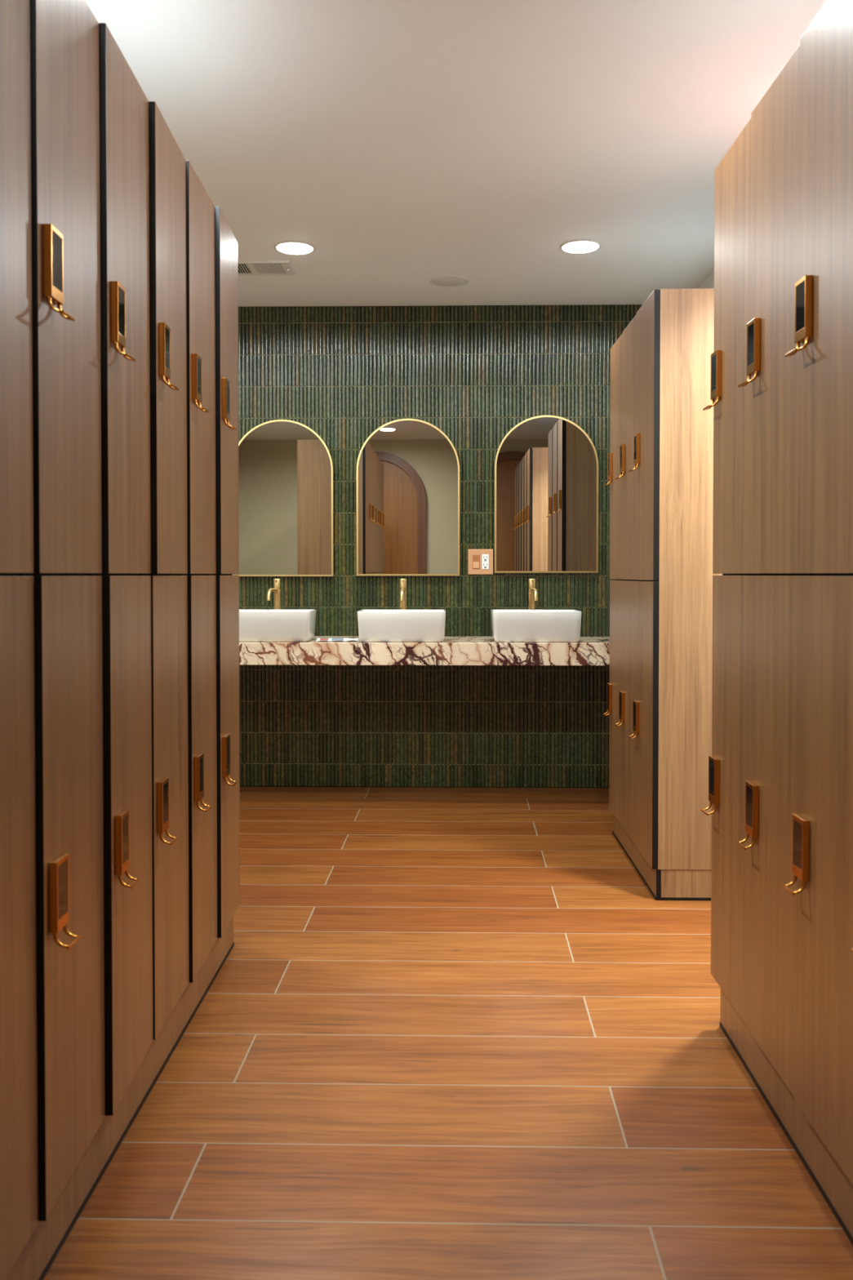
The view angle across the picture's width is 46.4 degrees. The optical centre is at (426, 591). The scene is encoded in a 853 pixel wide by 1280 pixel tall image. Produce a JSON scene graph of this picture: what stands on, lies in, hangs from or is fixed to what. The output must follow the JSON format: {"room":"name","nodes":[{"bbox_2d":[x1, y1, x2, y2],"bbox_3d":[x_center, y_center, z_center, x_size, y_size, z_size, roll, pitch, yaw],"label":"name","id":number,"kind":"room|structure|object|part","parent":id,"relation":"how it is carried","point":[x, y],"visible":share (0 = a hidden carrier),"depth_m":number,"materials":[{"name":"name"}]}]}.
{"room":"changing room","nodes":[
{"label":"changing room","id":0,"kind":"room"},
{"bbox_2d":[238,304,642,787],"bbox_3d":[-0.453,-0.227,5.116,3.490,2.445,0.108,0,1,1],"label":"wall","id":1,"kind":"structure","parent":0,"point":[473,373],"depth_m":5.06,"materials":[{"name":"green tile"}]},
{"bbox_2d":[232,419,333,576],"bbox_3d":[-0.733,-0.475,5.048,0.522,0.792,0.025,0,1,1],"label":"wall mirror","id":2,"kind":"object","parent":1,"relation":"attached to","point":[286,472],"visible":0.82,"depth_m":5.04,"materials":[{"name":"gold mirror"}]},
{"bbox_2d":[356,418,459,575],"bbox_3d":[-0.093,-0.478,5.035,0.522,0.792,0.025,0,1,1],"label":"wall mirror","id":3,"kind":"object","parent":1,"relation":"attached to","point":[408,469],"visible":1,"depth_m":5.03,"materials":[{"name":"gold mirror"}]},
{"bbox_2d":[239,635,609,666],"bbox_3d":[-0.459,0.281,4.824,3.490,0.104,0.496,0,1,1],"label":"countertop","id":4,"kind":"structure","parent":1,"relation":"attached to","point":[454,650],"depth_m":4.57,"materials":[{"name":"stone"}]},
{"bbox_2d":[266,578,280,608],"bbox_3d":[-0.745,0.081,4.881,0.050,0.292,0.173,0,1,1],"label":"faucet","id":5,"kind":"object","parent":4,"relation":"on","point":[277,582],"visible":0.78,"depth_m":4.93,"materials":[{"name":"gold metal"}]},
{"bbox_3d":[-0.753,0.011,4.863,0.020,0.059,0.140,0,1,8],"label":"spout","id":6,"kind":"part","parent":5,"relation":"part of","materials":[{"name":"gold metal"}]},
{"bbox_3d":[-0.743,-0.042,4.932,0.036,0.048,0.054,0,1,1],"label":"handle","id":7,"kind":"part","parent":5,"relation":"part of","materials":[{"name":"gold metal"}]},
{"bbox_2d":[239,608,315,642],"bbox_3d":[-0.741,0.158,4.720,0.411,0.144,0.245,0,1,1],"label":"vessel basin","id":8,"kind":"object","parent":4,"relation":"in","point":[255,625],"visible":0.7,"depth_m":4.60,"materials":[{"name":"white ceramic"}]},
{"bbox_2d":[315,637,359,641],"bbox_3d":[-0.421,0.225,4.714,0.200,0.008,0.140,0,1,-5],"label":"leaflet","id":9,"kind":"object","parent":4,"relation":"on","point":[344,639],"visible":1,"depth_m":4.67,"materials":[{"name":"white paper"}]},
{"bbox_2d":[357,609,445,642],"bbox_3d":[-0.114,0.159,4.707,0.411,0.144,0.245,0,1,1],"label":"vessel basin","id":10,"kind":"object","parent":4,"relation":"in","point":[374,625],"visible":1,"depth_m":4.59,"materials":[{"name":"white ceramic"}]},
{"bbox_2d":[400,578,406,609],"bbox_3d":[-0.117,0.082,4.868,0.048,0.292,0.174,0,1,1],"label":"faucet","id":11,"kind":"object","parent":4,"relation":"on","point":[402,581],"visible":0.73,"depth_m":4.91,"materials":[{"name":"gold metal"}]},
{"bbox_3d":[-0.117,0.011,4.849,0.020,0.059,0.140,0,1,1],"label":"spout","id":12,"kind":"part","parent":11,"relation":"part of","materials":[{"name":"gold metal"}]},
{"bbox_3d":[-0.116,-0.042,4.919,0.036,0.048,0.054,0,1,1],"label":"handle","id":13,"kind":"part","parent":11,"relation":"part of","materials":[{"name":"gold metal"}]},
{"bbox_2d":[528,578,537,609],"bbox_3d":[0.520,0.082,4.855,0.048,0.292,0.174,0,1,1],"label":"faucet","id":14,"kind":"object","parent":4,"relation":"on","point":[532,591],"visible":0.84,"depth_m":4.90,"materials":[{"name":"gold metal"}]},
{"bbox_3d":[0.521,-0.041,4.907,0.036,0.048,0.054,0,1,1],"label":"handle","id":15,"kind":"part","parent":14,"relation":"part of","materials":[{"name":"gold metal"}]},
{"bbox_3d":[0.523,0.011,4.837,0.020,0.059,0.140,0,1,-2],"label":"spout","id":16,"kind":"part","parent":14,"relation":"part of","materials":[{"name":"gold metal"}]},
{"bbox_2d":[490,609,582,642],"bbox_3d":[0.513,0.159,4.695,0.411,0.144,0.245,0,1,1],"label":"vessel basin","id":17,"kind":"object","parent":4,"relation":"in","point":[507,625],"visible":1,"depth_m":4.58,"materials":[{"name":"white ceramic"}]},
{"bbox_2d":[467,549,493,574],"bbox_3d":[0.275,-0.153,5.045,0.127,0.128,0.015,0,1,1],"label":"switch plate","id":18,"kind":"object","parent":1,"relation":"attached to","point":[480,562],"visible":1,"depth_m":5.04,"materials":[{"name":"orange metal"}]},
{"bbox_3d":[0.252,-0.153,5.043,0.036,0.070,0.002,0,1,1],"label":"switch frame","id":19,"kind":"part","parent":18,"relation":"part of","materials":[{"name":"orange metal"}]},
{"bbox_2d":[481,554,488,568],"bbox_3d":[0.298,-0.153,5.041,0.035,0.076,0.003,0,1,1],"label":"socket","id":20,"kind":"object","parent":18,"relation":"attached to","point":[485,557],"depth_m":5.04,"materials":[{"name":"white plastic"}]},
{"bbox_2d":[494,415,599,573],"bbox_3d":[0.605,-0.492,5.021,0.522,0.792,0.025,0,1,1],"label":"wall mirror","id":21,"kind":"object","parent":1,"relation":"attached to","point":[547,468],"visible":1,"depth_m":5.01,"materials":[{"name":"gold mirror"}]},
{"bbox_2d":[43,786,852,1279],"bbox_3d":[-0.506,1.092,2.462,3.690,0.100,5.463,0,1,1],"label":"floor","id":22,"kind":"structure","parent":0,"point":[442,1033],"depth_m":2.13,"materials":[{"name":"brown wood"}]},
{"bbox_2d":[0,0,38,1279],"bbox_3d":[-0.803,-0.024,1.320,0.529,1.922,0.287,0,1,1],"label":"locker","id":23,"kind":"object","parent":22,"relation":"on","point":[19,1145],"visible":1,"depth_m":1.40,"materials":[{"name":"brown wood"}]},
{"bbox_3d":[-0.583,-0.504,1.308,0.019,0.958,0.286,0,1,-1],"label":"door","id":24,"kind":"part","parent":23,"relation":"part of","materials":[{"name":"brown wood"}]},
{"bbox_3d":[-0.583,0.458,1.325,0.019,0.958,0.286,0,1,-1],"label":"door","id":25,"kind":"part","parent":23,"relation":"part of","materials":[{"name":"brown wood"}]},
{"bbox_2d":[18,0,105,1221],"bbox_3d":[-0.797,-0.029,1.608,0.530,1.922,0.286,0,1,1],"label":"locker","id":26,"kind":"object","parent":22,"relation":"on","point":[64,33],"visible":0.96,"depth_m":1.57,"materials":[{"name":"brown wood"}]},
{"bbox_3d":[-0.578,-0.509,1.595,0.019,0.958,0.286,0,1,0],"label":"door","id":27,"kind":"part","parent":26,"relation":"part of","materials":[{"name":"brown wood"}]},
{"bbox_3d":[-0.577,0.453,1.612,0.019,0.958,0.286,0,1,-1],"label":"door","id":28,"kind":"part","parent":26,"relation":"part of","materials":[{"name":"brown wood"}]},
{"bbox_2d":[4,915,234,1279],"bbox_3d":[-0.811,0.987,2.056,0.462,0.124,1.725,0,1,1],"label":"plinth","id":29,"kind":"object","parent":22,"relation":"on","point":[49,1236],"visible":0.46,"depth_m":1.85,"materials":[{"name":"brown wood"}]},
{"bbox_2d":[88,22,153,1115],"bbox_3d":[-0.790,-0.034,1.896,0.532,1.922,0.286,0,1,1],"label":"locker","id":30,"kind":"object","parent":22,"relation":"on","point":[124,202],"visible":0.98,"depth_m":1.85,"materials":[{"name":"brown wood"}]},
{"bbox_3d":[-0.570,-0.514,1.883,0.019,0.958,0.286,0,1,-1],"label":"door","id":31,"kind":"part","parent":30,"relation":"part of","materials":[{"name":"brown wood"}]},
{"bbox_3d":[-0.569,0.448,1.901,0.019,0.958,0.286,0,1,-1],"label":"door","id":32,"kind":"part","parent":30,"relation":"part of","materials":[{"name":"brown wood"}]},
{"bbox_2d":[139,101,189,1039],"bbox_3d":[-0.784,-0.039,2.184,0.532,1.922,0.286,0,1,1],"label":"locker","id":33,"kind":"object","parent":22,"relation":"on","point":[166,162],"visible":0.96,"depth_m":2.14,"materials":[{"name":"brown wood"}]},
{"bbox_3d":[-0.564,-0.519,2.171,0.019,0.958,0.286,0,1,-1],"label":"door","id":34,"kind":"part","parent":33,"relation":"part of","materials":[{"name":"brown wood"}]},
{"bbox_3d":[-0.568,0.443,2.188,0.019,0.958,0.286,0,1,0],"label":"door","id":35,"kind":"part","parent":33,"relation":"part of","materials":[{"name":"brown wood"}]},
{"bbox_2d":[177,160,217,982],"bbox_3d":[-0.781,-0.044,2.472,0.528,1.922,0.286,0,1,1],"label":"locker","id":36,"kind":"object","parent":22,"relation":"on","point":[200,209],"visible":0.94,"depth_m":2.43,"materials":[{"name":"brown wood"}]},
{"bbox_3d":[-0.561,-0.524,2.459,0.019,0.958,0.286,0,1,0],"label":"door","id":37,"kind":"part","parent":36,"relation":"part of","materials":[{"name":"brown wood"}]},
{"bbox_3d":[-0.560,0.438,2.476,0.019,0.958,0.286,0,1,0],"label":"door","id":38,"kind":"part","parent":36,"relation":"part of","materials":[{"name":"brown wood"}]},
{"bbox_2d":[207,206,239,937],"bbox_3d":[-0.773,-0.049,2.760,0.532,1.922,0.286,0,1,1],"label":"locker","id":39,"kind":"object","parent":22,"relation":"on","point":[226,286],"visible":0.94,"depth_m":2.71,"materials":[{"name":"brown wood"}]},
{"bbox_3d":[-0.552,-0.529,2.747,0.019,0.958,0.286,0,1,-1],"label":"door","id":40,"kind":"part","parent":39,"relation":"part of","materials":[{"name":"brown wood"}]},
{"bbox_3d":[-0.554,0.433,2.764,0.019,0.958,0.286,0,1,-1],"label":"door","id":41,"kind":"part","parent":39,"relation":"part of","materials":[{"name":"brown wood"}]},
{"bbox_2d":[602,333,628,824],"bbox_3d":[0.993,-0.050,4.011,0.524,1.922,0.286,0,1,1],"label":"locker","id":42,"kind":"object","parent":22,"relation":"on","point":[614,687],"visible":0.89,"depth_m":4.01,"materials":[{"name":"brown wood"}]},
{"bbox_3d":[0.773,0.432,4.023,0.019,0.958,0.286,0,1,1],"label":"door","id":43,"kind":"part","parent":42,"relation":"part of","materials":[{"name":"brown wood"}]},
{"bbox_3d":[0.773,-0.530,4.006,0.019,0.958,0.286,0,1,0],"label":"door","id":44,"kind":"part","parent":42,"relation":"part of","materials":[{"name":"brown wood"}]},
{"bbox_2d":[614,314,643,844],"bbox_3d":[0.988,-0.045,3.723,0.524,1.922,0.286,0,1,1],"label":"locker","id":45,"kind":"object","parent":22,"relation":"on","point":[627,695],"visible":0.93,"depth_m":3.74,"materials":[{"name":"brown wood"}]},
{"bbox_3d":[0.768,0.437,3.736,0.019,0.958,0.286,0,1,1],"label":"door","id":46,"kind":"part","parent":45,"relation":"part of","materials":[{"name":"brown wood"}]},
{"bbox_3d":[0.767,-0.525,3.719,0.019,0.958,0.286,0,1,0],"label":"door","id":47,"kind":"part","parent":45,"relation":"part of","materials":[{"name":"brown wood"}]},
{"bbox_2d":[612,814,711,900],"bbox_3d":[1.003,0.968,3.741,0.462,0.103,0.863,0,1,1],"label":"plinth","id":48,"kind":"object","parent":22,"relation":"on","point":[663,884],"visible":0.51,"depth_m":3.31,"materials":[{"name":"brown wood"}]},
{"bbox_2d":[627,288,722,869],"bbox_3d":[0.982,-0.040,3.434,0.524,1.922,0.286,0,1,1],"label":"locker","id":49,"kind":"object","parent":22,"relation":"on","point":[673,438],"visible":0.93,"depth_m":3.30,"materials":[{"name":"brown wood"}]},
{"bbox_3d":[0.762,0.442,3.448,0.019,0.958,0.286,0,1,1],"label":"door","id":50,"kind":"part","parent":49,"relation":"part of","materials":[{"name":"brown wood"}]},
{"bbox_3d":[0.761,-0.520,3.431,0.019,0.958,0.286,0,1,0],"label":"door","id":51,"kind":"part","parent":49,"relation":"part of","materials":[{"name":"brown wood"}]},
{"bbox_3d":[1.006,-0.038,3.293,0.470,1.922,0.004,0,1,1],"label":"panel","id":52,"kind":"part","parent":49,"relation":"part of","materials":[{"name":"brown wood"}]},
{"bbox_2d":[701,118,761,1026],"bbox_3d":[0.913,-0.040,2.231,0.524,1.922,0.286,0,1,1],"label":"locker","id":53,"kind":"object","parent":22,"relation":"on","point":[728,763],"visible":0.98,"depth_m":2.23,"materials":[{"name":"brown wood"}]},
{"bbox_3d":[0.692,0.442,2.244,0.019,0.958,0.286,0,1,0],"label":"door","id":54,"kind":"part","parent":53,"relation":"part of","materials":[{"name":"brown wood"}]},
{"bbox_3d":[0.692,-0.520,2.227,0.019,0.958,0.286,0,1,0],"label":"door","id":55,"kind":"part","parent":53,"relation":"part of","materials":[{"name":"brown wood"}]},
{"bbox_2d":[737,44,812,1095],"bbox_3d":[0.906,-0.035,1.943,0.526,1.922,0.286,0,1,1],"label":"locker","id":56,"kind":"object","parent":22,"relation":"on","point":[772,377],"visible":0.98,"depth_m":1.94,"materials":[{"name":"brown wood"}]},
{"bbox_3d":[0.687,0.447,1.956,0.019,0.958,0.286,0,1,1],"label":"door","id":57,"kind":"part","parent":56,"relation":"part of","materials":[{"name":"brown wood"}]},
{"bbox_3d":[0.686,-0.515,1.939,0.019,0.958,0.286,0,1,0],"label":"door","id":58,"kind":"part","parent":56,"relation":"part of","materials":[{"name":"brown wood"}]},
{"bbox_2d":[720,988,852,1244],"bbox_3d":[0.918,0.997,1.516,0.462,0.124,1.747,0,1,1],"label":"plinth","id":59,"kind":"object","parent":22,"relation":"on","point":[834,1185],"visible":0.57,"depth_m":1.89,"materials":[{"name":"brown wood"}]},
{"bbox_2d":[782,0,852,1184],"bbox_3d":[0.900,-0.030,1.655,0.527,1.922,0.286,0,1,1],"label":"locker","id":60,"kind":"object","parent":22,"relation":"on","point":[823,819],"visible":1,"depth_m":1.66,"materials":[{"name":"brown wood"}]},
{"bbox_3d":[0.680,0.452,1.668,0.019,0.958,0.286,0,1,0],"label":"door","id":61,"kind":"part","parent":60,"relation":"part of","materials":[{"name":"brown wood"}]},
{"bbox_3d":[0.679,-0.510,1.651,0.019,0.958,0.286,0,1,0],"label":"door","id":62,"kind":"part","parent":60,"relation":"part of","materials":[{"name":"brown wood"}]},
{"bbox_2d":[86,0,826,306],"bbox_3d":[-0.506,-1.452,2.417,3.690,0.100,5.463,0,1,1],"label":"ceiling","id":63,"kind":"structure","parent":0,"point":[410,143],"depth_m":3.01,"materials":[{"name":"paint"}]},
{"bbox_2d":[237,260,295,275],"bbox_3d":[-0.772,-1.425,4.412,0.358,0.026,0.191,0,1,1],"label":"ceiling vent","id":64,"kind":"object","parent":63,"relation":"in","point":[261,267],"visible":0.62,"depth_m":4.41,"materials":[{"name":"white metal"}]},
{"bbox_2d":[274,240,315,254],"bbox_3d":[-0.548,-1.427,4.140,0.170,0.011,0.170,0,1,1],"label":"recessed light","id":65,"kind":"object","parent":63,"relation":"in","point":[291,247],"visible":1,"depth_m":4.12,"materials":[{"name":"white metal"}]},
{"bbox_2d":[430,275,468,287],"bbox_3d":[0.107,-1.438,4.614,0.180,0.005,0.180,0,1,1],"label":"ceiling speaker","id":66,"kind":"object","parent":63,"relation":"attached to","point":[446,281],"visible":1,"depth_m":4.61,"materials":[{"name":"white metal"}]},
{"bbox_2d":[432,276,466,286],"bbox_3d":[0.107,-1.439,4.614,0.154,0.002,0.154,0,1,1],"label":"grille","id":67,"kind":"object","parent":66,"relation":"attached to","point":[437,281],"depth_m":4.61,"materials":[{"name":"white metal"}]},
{"bbox_2d":[560,239,601,253],"bbox_3d":[0.638,-1.427,4.124,0.170,0.011,0.170,0,1,1],"label":"recessed light","id":68,"kind":"object","parent":63,"relation":"in","point":[580,246],"visible":1,"depth_m":4.10,"materials":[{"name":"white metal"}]},
{"bbox_2d":[562,241,598,253],"bbox_3d":[0.638,-1.426,4.124,0.148,0.010,0.148,0,1,1],"label":"diffuser","id":69,"kind":"object","parent":68,"relation":"attached to","point":[567,246],"depth_m":4.10,"materials":[{"name":"white plastic"}]},
{"bbox_2d":[697,269,714,288],"bbox_3d":[1.288,-0.180,2.403,0.100,2.445,5.463,0,1,1],"label":"wall","id":70,"kind":"structure","parent":0,"point":[708,282],"depth_m":4.52,"materials":[{"name":"white paint"}]}
]}

